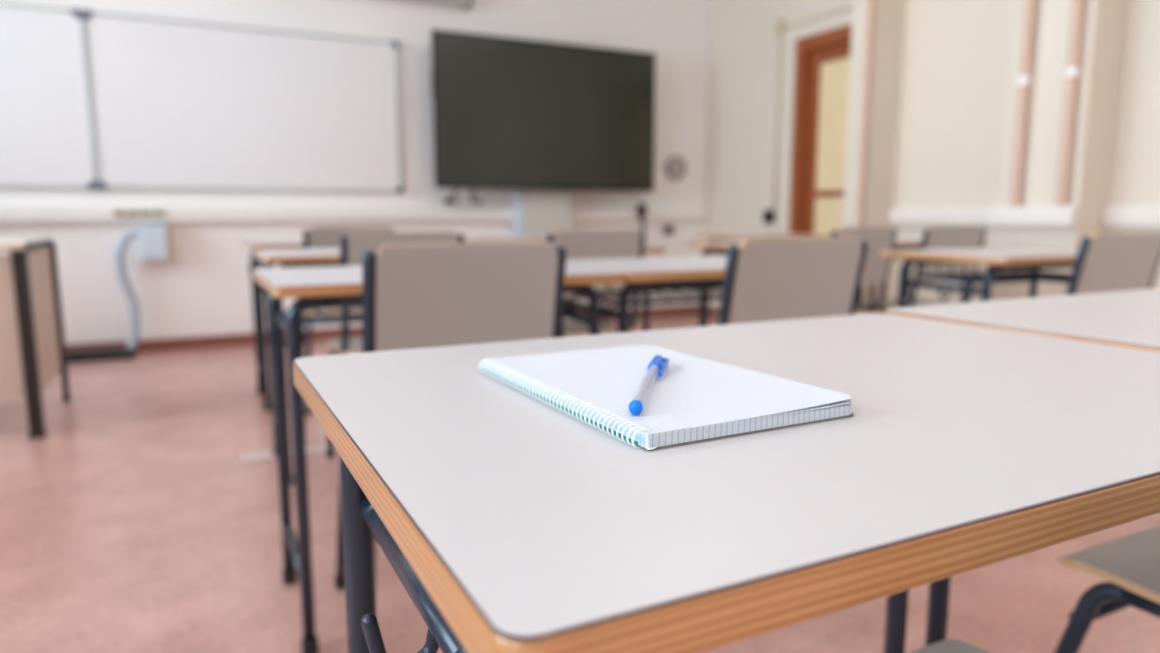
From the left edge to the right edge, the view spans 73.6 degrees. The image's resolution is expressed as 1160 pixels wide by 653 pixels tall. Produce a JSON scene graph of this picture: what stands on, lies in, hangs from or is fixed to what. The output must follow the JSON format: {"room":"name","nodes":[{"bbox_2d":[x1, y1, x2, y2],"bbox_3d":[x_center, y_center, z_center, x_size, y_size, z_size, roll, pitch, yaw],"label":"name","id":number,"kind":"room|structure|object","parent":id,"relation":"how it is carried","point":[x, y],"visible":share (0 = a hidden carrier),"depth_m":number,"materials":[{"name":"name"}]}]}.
{"room":"classroom","nodes":[
{"label":"classroom","id":0,"kind":"room"},
{"bbox_2d":[0,0,708,344],"bbox_3d":[-1.472,-1.453,5.621,8.870,3.050,0.200,-4,9,-26],"label":"wall","id":1,"kind":"structure","parent":0,"point":[206,289],"depth_m":5.46,"materials":[{"name":"paint"}]},
{"bbox_2d":[0,2,97,189],"bbox_3d":[-3.833,-1.312,4.307,1.891,1.061,0.029,-4,9,-26],"label":"whiteboard","id":2,"kind":"object","parent":1,"relation":"attached to","point":[46,141],"visible":1,"depth_m":4.62,"materials":[{"name":"plastic"}]},
{"bbox_2d":[139,225,173,260],"bbox_3d":[-2.695,-0.534,4.938,0.180,0.225,0.137,-4,9,-26],"label":"wall box","id":3,"kind":"object","parent":1,"relation":"attached to","point":[156,242],"visible":1,"depth_m":4.88,"materials":[{"name":"white plastic"}]},
{"bbox_2d":[114,230,139,348],"bbox_3d":[-2.833,-0.225,4.891,0.152,0.765,0.099,-4,9,-26],"label":"hose","id":4,"kind":"object","parent":3,"relation":"attached to","point":[119,252],"visible":1,"depth_m":4.88,"materials":[{"name":"grey plastic"}]},
{"bbox_2d":[82,10,403,192],"bbox_3d":[-2.137,-1.434,5.154,1.902,1.061,0.029,-4,9,-26],"label":"whiteboard","id":5,"kind":"object","parent":1,"relation":"attached to","point":[176,104],"visible":1,"depth_m":5.10,"materials":[{"name":"plastic"}]},
{"bbox_2d":[0,205,707,221],"bbox_3d":[-2.004,-0.769,5.292,6.998,0.100,0.074,-4,9,-26],"label":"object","id":6,"kind":"object","parent":1,"relation":"attached to","point":[8,213],"depth_m":5.29,"materials":[{"name":"white plastic"}]},
{"bbox_2d":[637,204,645,245],"bbox_3d":[0.516,-0.783,6.526,0.071,0.494,0.071,3,9,18],"label":"outlet","id":7,"kind":"object","parent":6,"relation":"attached to","point":[641,208],"visible":0.73,"depth_m":6.49,"materials":[{"name":"black plastic"}]},
{"bbox_2d":[65,305,698,352],"bbox_3d":[-2.026,0.071,5.436,7.020,0.085,0.014,-4,9,-26],"label":"baseboard","id":8,"kind":"structure","parent":1,"relation":"attached to","point":[246,339],"depth_m":5.24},
{"bbox_2d":[411,0,471,9],"bbox_3d":[-1.684,-2.308,5.206,1.980,0.110,0.125,-4,9,-26],"label":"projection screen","id":9,"kind":"object","parent":1,"relation":"attached to","point":[467,4],"visible":1,"depth_m":5.56,"materials":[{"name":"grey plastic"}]},
{"bbox_2d":[444,188,456,203],"bbox_3d":[-0.965,-0.994,5.774,0.101,0.164,0.130,-2,8,-10],"label":"power cable","id":10,"kind":"object","parent":1,"relation":"attached to","point":[446,201],"visible":0.9,"depth_m":5.74,"materials":[{"name":"grey plastic"}]},
{"bbox_2d":[470,188,481,204],"bbox_3d":[-0.787,-0.993,5.860,0.042,0.150,0.165,3,9,18],"label":"power cable","id":11,"kind":"object","parent":1,"relation":"attached to","point":[472,190],"visible":0.84,"depth_m":5.83,"materials":[{"name":"grey plastic"}]},
{"bbox_2d":[664,226,673,234],"bbox_3d":[0.772,-0.834,6.723,0.100,0.080,0.029,-4,9,-26],"label":"wall socket","id":12,"kind":"object","parent":1,"relation":"attached to","point":[668,230],"visible":1,"depth_m":6.71,"materials":[{"name":"grey plastic"}]},
{"bbox_2d":[665,156,685,180],"bbox_3d":[0.825,-1.362,6.676,0.210,0.210,0.025,-4,9,-26],"label":"dial","id":13,"kind":"object","parent":1,"relation":"attached to","point":[675,166],"visible":1,"depth_m":6.67,"materials":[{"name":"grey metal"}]},
{"bbox_2d":[0,314,1159,652],"bbox_3d":[0.581,0.694,1.819,8.870,0.120,9.315,-4,9,-26],"label":"floor","id":14,"kind":"structure","parent":0,"point":[139,522],"depth_m":2.05,"materials":[{"name":"ceramic"}]},
{"bbox_2d":[0,239,70,438],"bbox_3d":[-2.970,0.064,3.054,1.496,0.777,0.724,-4,9,-26],"label":"desk","id":15,"kind":"object","parent":14,"relation":"on","point":[32,340],"visible":1,"depth_m":3.08,"materials":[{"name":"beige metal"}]},
{"bbox_2d":[66,347,135,362],"bbox_3d":[-2.978,0.176,4.799,0.400,0.058,0.140,-4,9,-26],"label":"cable box","id":16,"kind":"object","parent":14,"relation":"on","point":[112,353],"visible":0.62,"depth_m":4.75,"materials":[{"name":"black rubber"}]},
{"bbox_2d":[242,240,302,410],"bbox_3d":[-1.223,-0.036,3.809,0.726,0.760,0.523,-4,9,-26],"label":"school desk","id":17,"kind":"object","parent":14,"relation":"on","point":[257,290],"visible":0.3,"depth_m":3.54,"materials":[{"name":"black metal"}]},
{"bbox_2d":[241,445,334,459],"bbox_3d":[-1.091,0.473,2.926,0.340,0.002,0.055,-4,9,-26],"label":"tape","id":18,"kind":"object","parent":14,"relation":"on","point":[323,447],"visible":0.49,"depth_m":2.89,"materials":[{"name":"pink plastic"}]},
{"bbox_2d":[253,248,339,485],"bbox_3d":[-0.755,0.105,2.824,0.726,0.760,0.523,-4,9,-26],"label":"school desk","id":19,"kind":"object","parent":14,"relation":"on","point":[324,257],"visible":0.25,"depth_m":2.54,"materials":[{"name":"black metal"}]},
{"bbox_2d":[300,227,393,415],"bbox_3d":[-1.116,-0.053,3.662,0.437,0.836,0.502,-4,9,-26],"label":"chair","id":20,"kind":"object","parent":14,"relation":"on","point":[317,237],"visible":0.26,"depth_m":3.39,"materials":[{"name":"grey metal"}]},
{"bbox_2d":[326,231,464,458],"bbox_3d":[-0.651,0.089,2.674,0.437,0.836,0.502,-4,9,-26],"label":"chair","id":21,"kind":"object","parent":14,"relation":"on","point":[352,249],"visible":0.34,"depth_m":2.40,"materials":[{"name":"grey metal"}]},
{"bbox_2d":[253,265,624,652],"bbox_3d":[-0.337,0.248,1.829,0.726,0.760,0.523,-4,9,-26],"label":"school desk","id":22,"kind":"object","parent":14,"relation":"on","point":[328,287],"visible":0.59,"depth_m":1.58,"materials":[{"name":"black metal"}]},
{"bbox_2d":[275,303,578,326],"bbox_3d":[-0.346,-0.056,1.804,0.658,0.074,0.278,-4,9,-26],"label":"wire tray","id":23,"kind":"object","parent":22,"relation":"on","point":[568,312],"depth_m":1.77,"materials":[{"name":"black metal"}]},
{"bbox_2d":[334,242,566,589],"bbox_3d":[-0.306,0.232,1.677,0.437,0.836,0.502,-4,9,-26],"label":"chair","id":24,"kind":"object","parent":14,"relation":"on","point":[414,296],"visible":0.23,"depth_m":1.43,"materials":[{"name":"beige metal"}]},
{"bbox_2d":[464,237,546,242],"bbox_3d":[-0.572,-0.083,4.134,0.726,0.760,0.523,-4,9,-26],"label":"school desk","id":25,"kind":"object","parent":14,"relation":"on","point":[488,239],"visible":0.06,"depth_m":3.98,"materials":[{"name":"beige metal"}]},
{"bbox_2d":[513,189,572,322],"bbox_3d":[-0.282,-0.765,6.108,0.620,1.550,0.175,-4,9,-26],"label":"column","id":26,"kind":"structure","parent":14,"relation":"on","point":[537,213],"depth_m":6.01,"materials":[{"name":"white paint"}]},
{"bbox_2d":[431,29,654,190],"bbox_3d":[-0.273,-1.592,5.946,1.822,1.079,0.269,-4,9,-26],"label":"television","id":27,"kind":"object","parent":26,"relation":"attached to","point":[509,113],"visible":1,"depth_m":5.79,"materials":[{"name":"black plastic"}]},
{"bbox_2d":[547,229,645,336],"bbox_3d":[-0.044,0.045,2.978,0.437,0.836,0.502,-4,9,-26],"label":"chair","id":28,"kind":"object","parent":14,"relation":"on","point":[604,243],"visible":0.23,"depth_m":2.75,"materials":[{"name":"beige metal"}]},
{"bbox_2d":[602,246,664,330],"bbox_3d":[-0.104,0.059,3.149,0.726,0.760,0.523,-4,9,-26],"label":"school desk","id":29,"kind":"object","parent":14,"relation":"on","point":[647,250],"visible":0.05,"depth_m":3.11,"materials":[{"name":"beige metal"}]},
{"bbox_2d":[560,255,865,336],"bbox_3d":[0.314,0.202,2.154,0.726,0.760,0.523,-4,9,-26],"label":"school desk","id":30,"kind":"object","parent":14,"relation":"on","point":[689,273],"visible":0.38,"depth_m":1.92,"materials":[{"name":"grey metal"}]},
{"bbox_2d":[565,282,722,312],"bbox_3d":[0.305,-0.103,2.129,0.658,0.074,0.278,-4,9,-26],"label":"wire tray","id":31,"kind":"object","parent":30,"relation":"on","point":[579,306],"depth_m":2.05,"materials":[{"name":"black metal"}]},
{"bbox_2d":[293,313,1159,652],"bbox_3d":[0.184,0.414,0.676,0.726,0.760,0.523,-4,9,-26],"label":"school desk","id":32,"kind":"object","parent":14,"relation":"on","point":[510,522],"visible":0.85,"depth_m":0.38,"materials":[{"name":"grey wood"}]},
{"bbox_2d":[363,505,466,652],"bbox_3d":[0.175,0.110,0.650,0.658,0.074,0.278,-4,9,-26],"label":"wire tray","id":33,"kind":"object","parent":32,"relation":"on","point":[443,634],"depth_m":0.49,"materials":[{"name":"black metal"}]},
{"bbox_2d":[479,344,853,450],"bbox_3d":[0.046,0.041,0.558,0.165,0.013,0.248,-4,9,-28],"label":"spiral notebook","id":34,"kind":"object","parent":32,"relation":"on","point":[695,399],"visible":0.96,"depth_m":0.51,"materials":[{"name":"paper"}]},
{"bbox_2d":[629,355,668,414],"bbox_3d":[0.048,0.037,0.527,0.014,0.010,0.160,2,8,11],"label":"ballpoint pen","id":35,"kind":"object","parent":34,"relation":"on","point":[656,367],"visible":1,"depth_m":0.51,"materials":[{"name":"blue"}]},
{"bbox_2d":[697,233,830,325],"bbox_3d":[1.192,-0.209,5.015,0.726,0.760,0.523,-4,9,-26],"label":"school desk","id":36,"kind":"object","parent":14,"relation":"on","point":[713,237],"visible":0.19,"depth_m":4.83,"materials":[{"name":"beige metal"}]},
{"bbox_2d":[687,241,862,325],"bbox_3d":[0.946,-0.017,3.673,0.726,0.760,0.523,-4,9,-26],"label":"school desk","id":37,"kind":"object","parent":14,"relation":"on","point":[711,246],"visible":0.04,"depth_m":3.64,"materials":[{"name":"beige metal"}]},
{"bbox_2d":[717,238,867,324],"bbox_3d":[0.384,0.189,1.978,0.437,0.836,0.502,-4,9,-25],"label":"chair","id":38,"kind":"object","parent":14,"relation":"on","point":[782,278],"visible":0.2,"depth_m":1.72,"materials":[{"name":"beige laminate"}]},
{"bbox_2d":[830,227,897,313],"bbox_3d":[1.093,-0.037,3.546,0.437,0.836,0.502,-4,9,-28],"label":"chair","id":39,"kind":"object","parent":14,"relation":"on","point":[877,239],"visible":0.16,"depth_m":3.35,"materials":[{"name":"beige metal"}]},
{"bbox_2d":[862,226,986,312],"bbox_3d":[1.631,-0.078,3.836,0.437,0.836,0.502,-4,9,-24],"label":"chair","id":40,"kind":"object","parent":14,"relation":"on","point":[937,237],"visible":0.39,"depth_m":3.59,"materials":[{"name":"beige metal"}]},
{"bbox_2d":[868,238,986,310],"bbox_3d":[1.597,-0.063,3.998,0.726,0.760,0.523,-4,9,-26],"label":"school desk","id":41,"kind":"object","parent":14,"relation":"on","point":[900,243],"visible":0.12,"depth_m":3.73,"materials":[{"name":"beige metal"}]},
{"bbox_2d":[891,257,907,259],"bbox_3d":[1.588,-0.368,3.972,0.658,0.074,0.278,-4,9,-26],"label":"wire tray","id":42,"kind":"object","parent":41,"relation":"on","point":[892,257],"depth_m":3.81,"materials":[{"name":"wood"}]},
{"bbox_2d":[910,639,988,652],"bbox_3d":[0.294,0.390,0.580,0.437,0.836,0.502,-4,9,-27],"label":"chair","id":43,"kind":"object","parent":14,"relation":"on","point":[947,645],"visible":1,"depth_m":0.78,"materials":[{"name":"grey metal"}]},
{"bbox_2d":[879,247,1077,307],"bbox_3d":[1.504,0.118,2.735,0.726,0.760,0.523,-3,9,-22],"label":"school desk","id":44,"kind":"object","parent":14,"relation":"on","point":[1019,258],"visible":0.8,"depth_m":2.59,"materials":[{"name":"beige laminate"}]},
{"bbox_2d":[910,261,1071,288],"bbox_3d":[1.497,-0.186,2.710,0.658,0.074,0.278,-3,9,-22],"label":"wire tray","id":45,"kind":"object","parent":44,"relation":"on","point":[1034,276],"depth_m":2.69,"materials":[{"name":"black metal"}]},
{"bbox_2d":[885,288,1159,646],"bbox_3d":[0.836,0.363,1.001,0.726,0.760,0.523,-4,9,-26],"label":"school desk","id":46,"kind":"object","parent":14,"relation":"on","point":[1129,318],"visible":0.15,"depth_m":0.98,"materials":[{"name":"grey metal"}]},
{"bbox_2d":[1054,526,1159,652],"bbox_3d":[0.857,0.338,0.939,0.437,0.836,0.502,-4,9,-26],"label":"chair","id":47,"kind":"object","parent":14,"relation":"on","point":[1130,564],"visible":1,"depth_m":0.97,"materials":[{"name":"grey laminate"}]},
{"bbox_2d":[1066,232,1159,294],"bbox_3d":[1.496,0.108,2.539,0.437,0.836,0.502,-4,9,-24],"label":"chair","id":48,"kind":"object","parent":14,"relation":"on","point":[1122,261],"visible":0.23,"depth_m":2.27,"materials":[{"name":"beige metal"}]},
{"bbox_2d":[704,0,1159,307],"bbox_3d":[3.224,-1.064,2.913,0.250,3.050,8.915,-4,9,-26],"label":"wall","id":49,"kind":"structure","parent":0,"point":[956,53],"depth_m":4.80,"materials":[{"name":"beige paint"}]},
{"bbox_2d":[704,306,719,316],"bbox_3d":[3.109,0.413,3.059,0.014,0.085,8.901,-4,9,-26],"label":"baseboard","id":50,"kind":"structure","parent":49,"relation":"attached to","point":[713,311],"depth_m":6.84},
{"bbox_2d":[763,210,774,222],"bbox_3d":[1.477,-0.864,6.088,0.061,0.100,0.100,-4,9,-26],"label":"wall switch","id":51,"kind":"object","parent":49,"relation":"attached to","point":[768,215],"visible":1,"depth_m":6.06,"materials":[{"name":"black plastic"}]},
{"bbox_2d":[771,18,783,33],"bbox_3d":[1.494,-2.271,5.866,0.049,0.100,0.100,-4,9,-26],"label":"junction box","id":52,"kind":"object","parent":49,"relation":"attached to","point":[776,25],"visible":1,"depth_m":5.84,"materials":[{"name":"beige plastic"}]},
{"bbox_2d":[773,4,852,211],"bbox_3d":[1.712,-1.522,5.565,0.025,1.382,0.920,-4,9,-26],"label":"conduit","id":53,"kind":"object","parent":49,"relation":"attached to","point":[777,124],"visible":0.99,"depth_m":5.90,"materials":[{"name":"beige plastic"}]},
{"bbox_2d":[789,24,851,234],"bbox_3d":[1.881,-0.991,5.512,0.239,2.165,0.900,-4,9,-26],"label":"door","id":54,"kind":"structure","parent":49,"relation":"in","point":[822,59],"depth_m":5.63,"materials":[{"name":"brown wood"}]},
{"bbox_2d":[855,0,873,309],"bbox_3d":[1.780,-1.343,4.850,0.056,3.050,0.056,-4,9,-26],"label":"pipe","id":55,"kind":"object","parent":49,"relation":"attached to","point":[870,3],"visible":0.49,"depth_m":4.83,"materials":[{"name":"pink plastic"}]},
{"bbox_2d":[842,0,904,309],"bbox_3d":[1.885,-1.363,4.991,0.250,3.050,0.190,-4,9,-26],"label":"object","id":56,"kind":"structure","parent":49,"relation":"attached to","point":[888,18],"depth_m":4.92,"materials":[{"name":"beige paint"}]},
{"bbox_2d":[887,207,988,224],"bbox_3d":[2.218,-0.661,4.639,0.058,0.100,0.900,-4,9,-26],"label":"cable trunking","id":57,"kind":"object","parent":49,"relation":"attached to","point":[955,215],"visible":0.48,"depth_m":4.67,"materials":[{"name":"beige plastic"}]},
{"bbox_2d":[1009,0,1036,205],"bbox_3d":[2.249,-1.671,3.865,0.064,2.120,0.064,-4,9,-26],"label":"pipe","id":58,"kind":"object","parent":49,"relation":"attached to","point":[1024,80],"visible":0.95,"depth_m":3.92,"materials":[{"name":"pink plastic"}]},
{"bbox_2d":[988,206,1079,226],"bbox_3d":[2.292,-0.560,3.939,0.063,0.100,0.440,-4,9,-26],"label":"cable trunking","id":59,"kind":"object","parent":49,"relation":"attached to","point":[1056,216],"visible":1,"depth_m":3.90,"materials":[{"name":"beige plastic"}]},
{"bbox_2d":[991,0,1127,300],"bbox_3d":[2.432,-1.208,3.917,0.250,3.050,0.420,-4,9,-26],"label":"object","id":60,"kind":"structure","parent":49,"relation":"attached to","point":[1104,21],"depth_m":3.82,"materials":[{"name":"beige paint"}]},
{"bbox_2d":[1055,0,1084,205],"bbox_3d":[2.357,-1.640,3.653,0.060,2.120,0.060,-4,9,-26],"label":"pipe","id":61,"kind":"object","parent":49,"relation":"attached to","point":[1072,72],"visible":1,"depth_m":3.72,"materials":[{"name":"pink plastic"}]},
{"bbox_2d":[1102,205,1159,226],"bbox_3d":[3.224,-0.377,2.667,0.058,0.100,2.705,-4,9,-26],"label":"cable trunking","id":62,"kind":"object","parent":49,"relation":"attached to","point":[1114,216],"visible":1,"depth_m":3.73,"materials":[{"name":"beige plastic"}]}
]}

